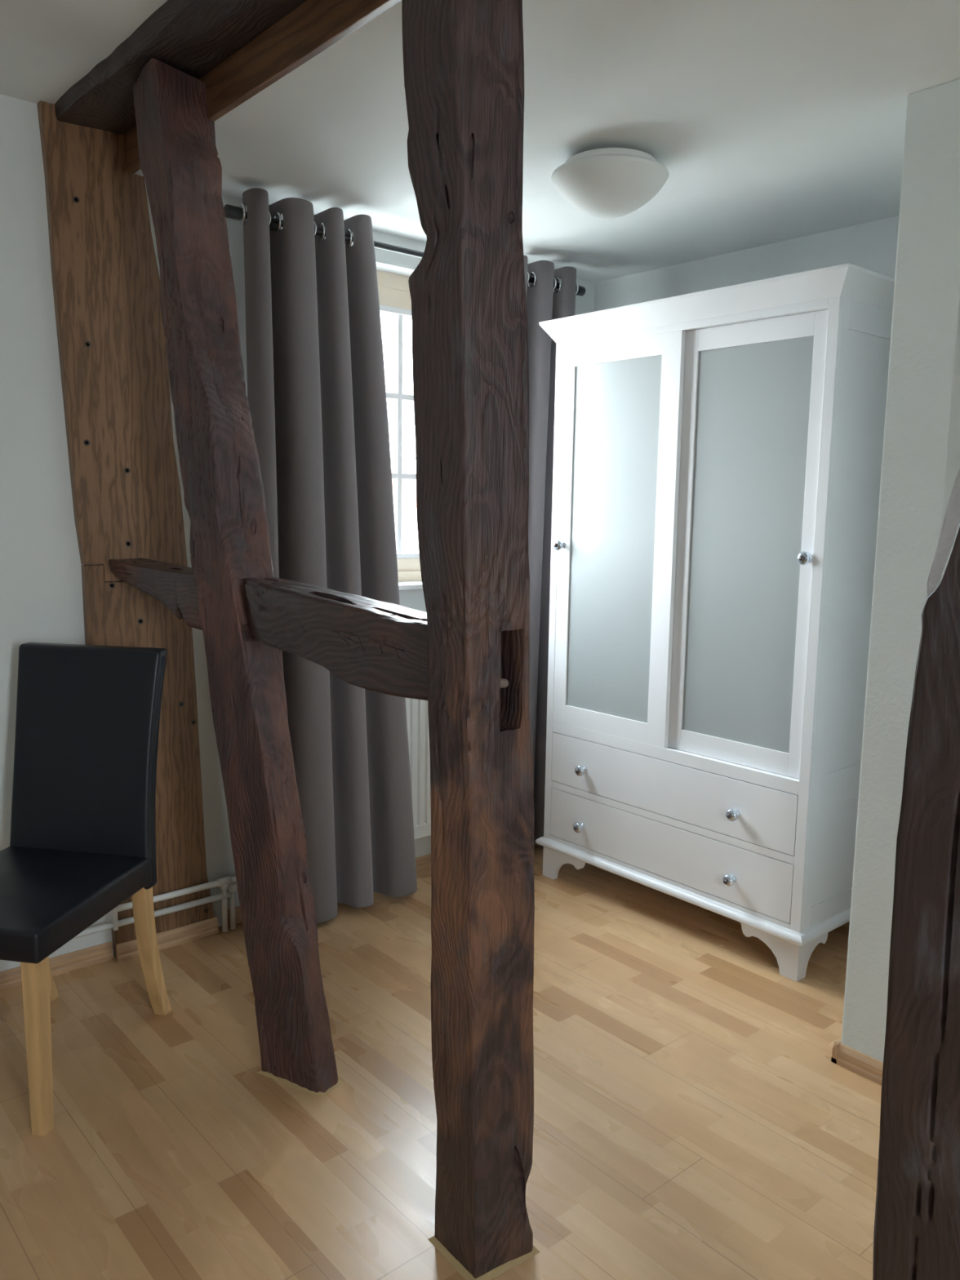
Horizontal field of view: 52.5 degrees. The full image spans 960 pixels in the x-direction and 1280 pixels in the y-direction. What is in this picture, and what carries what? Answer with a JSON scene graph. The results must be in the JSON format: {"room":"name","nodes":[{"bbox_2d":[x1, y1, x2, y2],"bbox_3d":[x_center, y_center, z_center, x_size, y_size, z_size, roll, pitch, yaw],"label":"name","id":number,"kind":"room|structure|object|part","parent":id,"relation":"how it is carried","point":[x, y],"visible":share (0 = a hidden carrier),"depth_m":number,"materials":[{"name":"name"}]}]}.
{"room":"bedroom","nodes":[
{"label":"bedroom","id":0,"kind":"room"},
{"bbox_2d":[0,93,595,971],"bbox_3d":[-1.451,-0.308,2.572,5.169,2.555,0.260,-6,10,-40],"label":"wall","id":1,"kind":"structure","parent":0,"point":[42,600],"depth_m":2.62,"materials":[{"name":"grey paint"}]},
{"bbox_2d":[0,916,218,991],"bbox_3d":[-2.010,1.014,2.082,3.088,0.050,0.044,-6,10,-40],"label":"baseboard","id":2,"kind":"structure","parent":1,"relation":"attached to","point":[11,978],"depth_m":2.87,"materials":[{"name":"brown wood"}]},
{"bbox_2d":[36,100,214,958],"bbox_3d":[-0.987,-0.231,2.792,0.432,2.352,0.030,-6,10,-40],"label":"board","id":3,"kind":"object","parent":1,"relation":"attached to","point":[126,494],"visible":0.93,"depth_m":2.71,"materials":[{"name":"brown wood"}]},
{"bbox_2d":[71,875,237,939],"bbox_3d":[-1.816,0.929,2.225,3.540,0.176,0.065,-6,10,-40],"label":"pipes","id":4,"kind":"object","parent":1,"relation":"attached to","point":[112,922],"visible":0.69,"depth_m":2.97,"materials":[{"name":"white metal"}]},
{"bbox_2d":[227,853,431,925],"bbox_3d":[-0.194,0.831,3.649,1.639,0.050,0.014,-6,10,-40],"label":"baseboard","id":5,"kind":"structure","parent":1,"relation":"attached to","point":[424,862],"depth_m":3.61,"materials":[{"name":"brown wood"}]},
{"bbox_2d":[376,270,422,590],"bbox_3d":[-0.274,-0.729,3.430,1.010,1.090,0.188,-6,10,-40],"label":"window","id":6,"kind":"structure","parent":1,"relation":"in","point":[394,295],"depth_m":3.46,"materials":[{"name":"beige"}]},
{"bbox_3d":[-0.314,-0.731,3.477,0.758,0.882,0.045,-6,10,-40],"label":"sash frame","id":7,"kind":"part","parent":6,"relation":"part of","materials":[{"name":"white"}]},
{"bbox_3d":[-0.264,-0.195,3.482,1.010,0.018,0.133,-6,10,-40],"label":"sill","id":8,"kind":"part","parent":6,"relation":"part of","materials":[{"name":"white"}]},
{"bbox_2d":[223,204,585,296],"bbox_3d":[-0.204,-1.250,3.230,1.441,0.080,0.163,-6,10,-40],"label":"curtain rod","id":9,"kind":"object","parent":1,"relation":"attached to","point":[234,212],"visible":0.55,"depth_m":2.98,"materials":[{"name":"black metal"}]},
{"bbox_3d":[-0.692,-1.200,2.730,0.045,0.035,0.035,-6,10,-40],"label":"knob","id":10,"kind":"part","parent":9,"relation":"part of","materials":[{"name":"black metal"}]},
{"bbox_2d":[240,187,417,923],"bbox_3d":[-0.456,-0.197,3.075,0.619,2.202,0.135,-6,10,-40],"label":"curtain","id":11,"kind":"object","parent":9,"relation":"hanging from","point":[317,388],"visible":0.83,"depth_m":3.01,"materials":[{"name":"grey fabric"}]},
{"bbox_2d":[523,254,578,846],"bbox_3d":[0.198,-0.267,3.661,0.328,2.199,0.120,-6,10,-40],"label":"curtain","id":12,"kind":"object","parent":9,"relation":"hanging from","point":[544,302],"visible":0.31,"depth_m":3.59,"materials":[{"name":"grey fabric"}]},
{"bbox_3d":[0.367,-1.305,3.632,0.045,0.035,0.035,-6,10,-40],"label":"knob","id":13,"kind":"part","parent":9,"relation":"part of","materials":[{"name":"black metal"}]},
{"bbox_2d":[405,697,431,839],"bbox_3d":[-0.225,0.331,3.502,0.698,0.805,0.082,-6,10,-40],"label":"radiator","id":14,"kind":"object","parent":1,"relation":"attached to","point":[417,715],"visible":0.06,"depth_m":3.48,"materials":[{"name":"white metal"}]},
{"bbox_2d":[0,844,881,1279],"bbox_3d":[-0.060,1.251,1.120,5.169,0.100,4.680,-6,10,-40],"label":"floor","id":15,"kind":"structure","parent":0,"point":[695,1118],"depth_m":2.15,"materials":[{"name":"brown wood"}]},
{"bbox_2d":[0,642,171,1136],"bbox_3d":[-1.049,0.532,2.305,0.399,0.975,0.571,2,8,10],"label":"dining chair","id":16,"kind":"object","parent":15,"relation":"on","point":[82,837],"visible":1,"depth_m":2.45,"materials":[{"name":"black leather"}]},
{"bbox_3d":[-0.940,0.858,2.071,0.040,0.395,0.044,2,8,10],"label":"leg","id":17,"kind":"part","parent":16,"relation":"part of","materials":[{"name":"brown wood"}]},
{"bbox_3d":[-1.177,0.787,2.583,0.036,0.392,0.121,2,8,10],"label":"leg","id":18,"kind":"part","parent":16,"relation":"part of","materials":[{"name":"brown wood"}]},
{"bbox_3d":[-1.060,0.595,2.261,0.394,0.078,0.464,2,8,10],"label":"seat","id":19,"kind":"part","parent":16,"relation":"part of","materials":[{"name":"black leather"}]},
{"bbox_3d":[-1.006,0.316,2.494,0.397,0.597,0.131,2,8,10],"label":"backrest","id":20,"kind":"part","parent":16,"relation":"part of","materials":[{"name":"black leather"}]},
{"bbox_3d":[-0.851,0.800,2.522,0.036,0.392,0.121,2,8,10],"label":"leg","id":21,"kind":"part","parent":16,"relation":"part of","materials":[{"name":"brown wood"}]},
{"bbox_2d":[133,57,342,1097],"bbox_3d":[-0.588,-0.131,2.280,0.198,2.310,0.647,-7,11,-44],"label":"strut","id":22,"kind":"object","parent":15,"relation":"on","point":[180,166],"visible":0.98,"depth_m":2.25,"materials":[{"name":"brown wood"}]},
{"bbox_2d":[401,0,539,1279],"bbox_3d":[-0.005,-0.007,1.616,0.218,2.261,0.165,-6,10,-40],"label":"timber post","id":23,"kind":"object","parent":15,"relation":"on","point":[464,60],"visible":1,"depth_m":1.55,"materials":[{"name":"brown wood"}]},
{"bbox_2d":[108,557,427,700],"bbox_3d":[-0.508,-0.060,2.224,0.137,0.181,1.490,-6,10,-40],"label":"rail","id":24,"kind":"object","parent":23,"relation":"attached to","point":[370,644],"visible":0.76,"depth_m":1.90,"materials":[{"name":"brown wood"}]},
{"bbox_2d":[535,262,894,981],"bbox_3d":[0.762,-0.068,3.220,0.543,1.976,1.136,-6,10,-40],"label":"wardrobe","id":25,"kind":"object","parent":15,"relation":"on","point":[717,452],"visible":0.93,"depth_m":2.93,"materials":[{"name":"white paint"}]},
{"bbox_3d":[0.274,-0.329,3.379,0.041,0.038,0.038,-6,10,-40],"label":"knob","id":26,"kind":"part","parent":25,"relation":"part of","materials":[{"name":"silver metal"}]},
{"bbox_3d":[0.345,0.657,3.408,0.041,0.038,0.038,-6,10,-40],"label":"knob","id":27,"kind":"part","parent":25,"relation":"part of","materials":[{"name":"silver metal"}]},
{"bbox_3d":[0.348,0.454,3.381,0.041,0.038,0.038,-6,10,-40],"label":"knob","id":28,"kind":"part","parent":25,"relation":"part of","materials":[{"name":"silver metal"}]},
{"bbox_3d":[0.438,-0.326,3.231,0.005,1.173,0.380,-6,10,-40],"label":"glass panel","id":29,"kind":"part","parent":25,"relation":"part of","materials":[{"name":"grey glass"}]},
{"bbox_3d":[0.443,-0.325,3.227,0.018,1.296,0.506,-6,10,-40],"label":"door","id":30,"kind":"part","parent":25,"relation":"part of","materials":[{"name":"white paint"}]},
{"bbox_3d":[0.748,0.662,3.316,0.450,0.176,0.983,-6,10,-40],"label":"drawer","id":31,"kind":"part","parent":25,"relation":"part of","materials":[{"name":"white paint"}]},
{"bbox_3d":[0.751,0.459,3.289,0.450,0.178,0.983,-6,10,-40],"label":"drawer","id":32,"kind":"part","parent":25,"relation":"part of","materials":[{"name":"white paint"}]},
{"bbox_3d":[0.757,0.778,3.341,0.521,0.029,1.092,-6,10,-40],"label":"moulding","id":33,"kind":"part","parent":25,"relation":"part of","materials":[{"name":"white paint"}]},
{"bbox_3d":[0.778,-1.013,3.092,0.543,0.069,1.136,-6,10,-40],"label":"cornice","id":34,"kind":"part","parent":25,"relation":"part of","materials":[{"name":"white paint"}]},
{"bbox_3d":[0.751,0.727,2.939,0.041,0.038,0.038,-6,10,-40],"label":"knob","id":35,"kind":"part","parent":25,"relation":"part of","materials":[{"name":"silver metal"}]},
{"bbox_3d":[0.755,0.524,2.912,0.041,0.038,0.038,-6,10,-40],"label":"knob","id":36,"kind":"part","parent":25,"relation":"part of","materials":[{"name":"silver metal"}]},
{"bbox_3d":[0.778,-0.272,2.870,0.005,1.173,0.393,-6,10,-40],"label":"glass panel","id":37,"kind":"part","parent":25,"relation":"part of","materials":[{"name":"grey glass"}]},
{"bbox_3d":[0.775,-0.272,2.876,0.018,1.296,0.498,-6,10,-40],"label":"door","id":38,"kind":"part","parent":25,"relation":"part of","materials":[{"name":"white paint"}]},
{"bbox_3d":[0.898,-0.226,2.691,0.041,0.038,0.038,-6,10,-40],"label":"knob","id":39,"kind":"part","parent":25,"relation":"part of","materials":[{"name":"silver metal"}]},
{"bbox_3d":[1.123,-0.043,2.849,0.480,1.777,0.018,-6,10,-40],"label":"panel","id":40,"kind":"part","parent":25,"relation":"part of","materials":[{"name":"white paint"}]},
{"bbox_2d":[872,468,959,1279],"bbox_3d":[0.542,0.016,1.011,0.221,2.395,0.155,-6,10,-40],"label":"timber post","id":41,"kind":"object","parent":15,"relation":"on","point":[917,1228],"visible":1,"depth_m":1.05,"materials":[{"name":"brown wood"}]},
{"bbox_2d":[0,0,959,282],"bbox_3d":[0.011,-1.169,0.754,4.769,0.314,4.180,-6,10,-40],"label":"ceiling","id":42,"kind":"structure","parent":0,"point":[769,122],"depth_m":2.24,"materials":[{"name":"white paint"}]},
{"bbox_2d":[54,0,306,134],"bbox_3d":[0.310,-1.170,1.021,0.200,0.112,4.112,-6,10,-40],"label":"ceiling beam","id":43,"kind":"structure","parent":42,"relation":"attached to","point":[193,37],"depth_m":2.12,"materials":[{"name":"brown wood"}]},
{"bbox_2d":[125,0,401,173],"bbox_3d":[0.386,-1.135,1.093,0.018,0.191,4.115,-6,10,-40],"label":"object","id":44,"kind":"structure","parent":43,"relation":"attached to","point":[314,26],"depth_m":2.01,"materials":[{"name":"brown wood"}]},
{"bbox_2d":[551,147,669,218],"bbox_3d":[0.335,-1.172,2.520,0.302,0.144,0.302,-6,10,-40],"label":"ceiling lamp","id":45,"kind":"object","parent":42,"relation":"attached to","point":[603,183],"visible":1,"depth_m":2.43,"materials":[{"name":"white glass"}]},
{"bbox_2d":[594,215,899,311],"bbox_3d":[1.945,-0.235,2.436,0.200,2.555,4.380,-6,10,-40],"label":"wall","id":46,"kind":"structure","parent":0,"point":[872,246],"depth_m":3.31,"materials":[{"name":"grey paint"}]},
{"bbox_2d":[840,78,959,1062],"bbox_3d":[1.264,-0.091,2.463,0.821,2.241,0.145,-6,10,-40],"label":"wall partition","id":47,"kind":"structure","parent":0,"point":[921,461],"depth_m":2.16,"materials":[{"name":"paint"}]},
{"bbox_2d":[831,1040,841,1063],"bbox_3d":[1.241,0.995,2.605,0.835,0.050,0.173,-6,10,-40],"label":"trim","id":48,"kind":"structure","parent":47,"relation":"attached to","point":[835,1048],"depth_m":2.39,"materials":[{"name":"brown wood"}]},
{"bbox_2d":[831,1040,883,1085],"bbox_3d":[0.929,1.026,2.340,0.014,0.050,0.173,-6,10,-40],"label":"baseboard","id":49,"kind":"structure","parent":47,"relation":"attached to","point":[868,1067],"depth_m":2.35,"materials":[{"name":"brown wood"}]},
{"label":"outside","id":50,"kind":"structure","parent":0,"visible":0},
{"bbox_3d":[-10.362,1.596,20.088,70.000,0.200,36.700,-6,10,-40],"label":"street","id":51,"kind":"object","parent":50,"visible":0},
{"bbox_2d":[380,313,418,553],"bbox_3d":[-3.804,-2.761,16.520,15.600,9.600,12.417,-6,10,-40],"label":"window pane","id":52,"kind":"structure","parent":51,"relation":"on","point":[410,544],"depth_m":18.08,"materials":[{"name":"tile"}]}
]}

